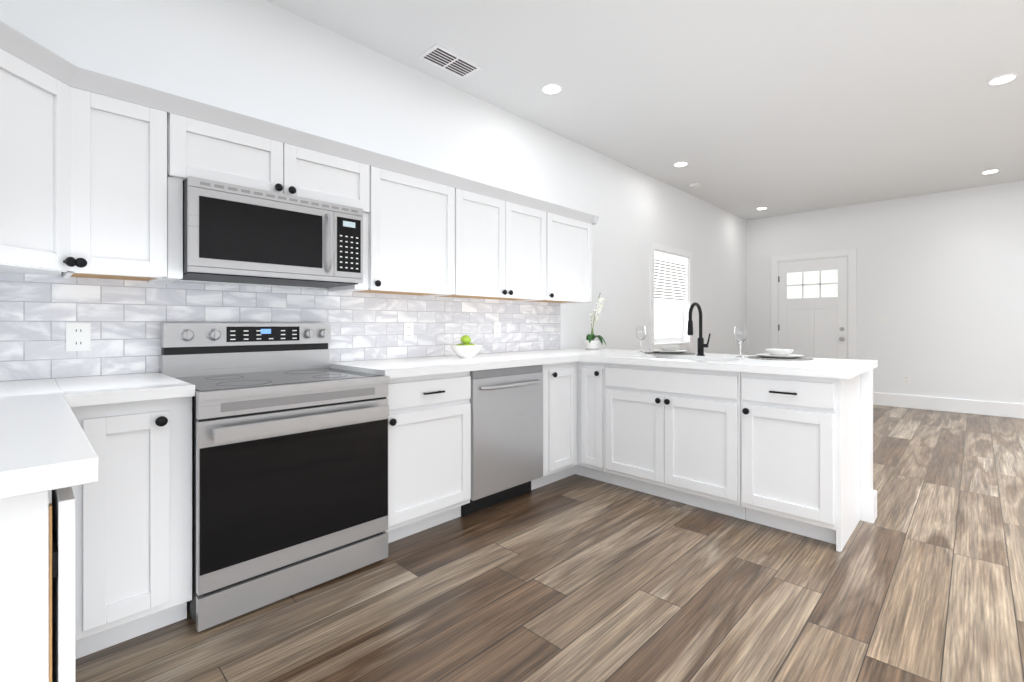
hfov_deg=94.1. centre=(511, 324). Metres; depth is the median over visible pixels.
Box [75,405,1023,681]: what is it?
floor
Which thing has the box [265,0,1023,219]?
ceiling
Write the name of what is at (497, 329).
electrical outlet
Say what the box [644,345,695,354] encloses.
place setting
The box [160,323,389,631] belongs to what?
range
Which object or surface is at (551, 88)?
recessed light
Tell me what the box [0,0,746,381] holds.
wall
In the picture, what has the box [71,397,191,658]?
base cabinet
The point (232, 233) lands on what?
microwave
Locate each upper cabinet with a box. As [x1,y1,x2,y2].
[0,21,76,275]
[63,87,166,282]
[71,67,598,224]
[154,113,369,291]
[341,166,454,296]
[426,188,546,300]
[532,212,591,303]
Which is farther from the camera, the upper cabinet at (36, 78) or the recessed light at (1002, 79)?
the recessed light at (1002, 79)
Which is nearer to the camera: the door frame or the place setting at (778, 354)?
the place setting at (778, 354)
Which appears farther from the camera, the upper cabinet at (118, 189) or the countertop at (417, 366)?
the countertop at (417, 366)
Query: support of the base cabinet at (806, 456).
on the floor
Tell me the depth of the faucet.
3.33 m
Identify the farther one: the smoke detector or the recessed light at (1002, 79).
the smoke detector
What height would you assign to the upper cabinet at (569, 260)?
0.675 m
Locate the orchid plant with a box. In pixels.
[584,293,605,349]
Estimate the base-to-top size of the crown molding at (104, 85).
0.064 m
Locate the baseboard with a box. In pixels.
[873,392,1023,418]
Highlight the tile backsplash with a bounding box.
[0,272,559,380]
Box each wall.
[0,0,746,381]
[747,180,1023,403]
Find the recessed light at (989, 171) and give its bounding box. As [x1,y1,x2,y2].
[980,169,1000,173]
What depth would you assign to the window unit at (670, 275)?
5.89 m
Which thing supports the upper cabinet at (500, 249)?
attached to the wall at (264, 60)
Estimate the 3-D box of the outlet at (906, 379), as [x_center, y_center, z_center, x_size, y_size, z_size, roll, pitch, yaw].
[5.245,0.725,6.334,0.072,0.115,0.008,0,0,44]
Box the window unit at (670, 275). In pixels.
[650,242,691,350]
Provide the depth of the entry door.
7.07 m
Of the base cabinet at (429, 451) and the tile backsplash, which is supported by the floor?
the base cabinet at (429, 451)
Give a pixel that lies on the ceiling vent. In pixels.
(445, 59)
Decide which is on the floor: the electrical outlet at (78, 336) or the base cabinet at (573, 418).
the base cabinet at (573, 418)
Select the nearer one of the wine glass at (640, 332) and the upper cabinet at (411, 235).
the upper cabinet at (411, 235)
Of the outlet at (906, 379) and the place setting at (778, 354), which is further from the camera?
the outlet at (906, 379)
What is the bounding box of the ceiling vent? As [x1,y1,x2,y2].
[418,44,481,78]
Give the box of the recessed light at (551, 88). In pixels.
[540,83,562,93]
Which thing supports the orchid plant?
on the countertop at (417, 366)
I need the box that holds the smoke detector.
[690,183,701,188]
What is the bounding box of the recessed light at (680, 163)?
[673,161,688,166]
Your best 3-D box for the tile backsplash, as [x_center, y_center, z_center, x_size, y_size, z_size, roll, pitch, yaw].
[-0.931,0.006,2.861,0.010,0.417,3.895,0,0,44]
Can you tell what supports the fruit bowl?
on the countertop at (417, 366)
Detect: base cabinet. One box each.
[0,487,74,681]
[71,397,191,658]
[386,371,470,542]
[531,361,610,489]
[605,363,745,519]
[741,369,876,551]
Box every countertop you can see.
[0,372,194,498]
[330,348,613,377]
[578,349,877,378]
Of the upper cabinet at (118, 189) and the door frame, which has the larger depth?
the door frame
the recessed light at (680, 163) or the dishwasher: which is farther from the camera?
the recessed light at (680, 163)
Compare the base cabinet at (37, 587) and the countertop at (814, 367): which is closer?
the base cabinet at (37, 587)
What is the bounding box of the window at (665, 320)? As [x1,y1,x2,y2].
[654,303,676,337]
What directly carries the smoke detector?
attached to the ceiling
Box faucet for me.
[687,302,709,355]
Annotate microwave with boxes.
[180,176,362,287]
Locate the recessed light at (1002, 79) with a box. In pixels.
[986,73,1019,84]
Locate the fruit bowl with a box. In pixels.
[450,335,481,357]
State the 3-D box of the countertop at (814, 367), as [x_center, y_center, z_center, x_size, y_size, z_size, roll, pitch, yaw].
[1.345,0.235,3.117,1.568,0.040,0.900,0,0,44]
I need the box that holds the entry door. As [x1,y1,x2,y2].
[778,257,846,358]
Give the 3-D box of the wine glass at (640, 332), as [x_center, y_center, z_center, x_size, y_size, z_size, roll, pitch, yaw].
[1.018,0.112,3.757,0.078,0.205,0.078,0,0,44]
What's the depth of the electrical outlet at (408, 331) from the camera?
3.11 m
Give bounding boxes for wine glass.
[636,326,645,351]
[734,326,746,356]
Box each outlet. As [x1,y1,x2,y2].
[66,323,90,350]
[404,323,413,339]
[494,322,500,336]
[903,375,909,383]
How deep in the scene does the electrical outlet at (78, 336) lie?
1.97 m
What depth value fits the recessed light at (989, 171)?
5.25 m
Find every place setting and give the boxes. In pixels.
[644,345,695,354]
[748,349,812,359]
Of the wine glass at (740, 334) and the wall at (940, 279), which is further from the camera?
the wall at (940, 279)
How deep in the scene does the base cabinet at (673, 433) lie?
2.88 m
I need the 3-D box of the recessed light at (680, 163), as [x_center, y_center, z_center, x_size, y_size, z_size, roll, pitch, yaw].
[1.779,-1.696,5.021,0.164,0.008,0.164,0,0,44]
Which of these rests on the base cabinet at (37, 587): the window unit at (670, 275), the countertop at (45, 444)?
the countertop at (45, 444)
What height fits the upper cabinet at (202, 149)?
0.675 m
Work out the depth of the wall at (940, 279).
6.17 m
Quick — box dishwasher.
[461,365,542,515]
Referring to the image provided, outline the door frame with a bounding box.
[771,249,855,358]

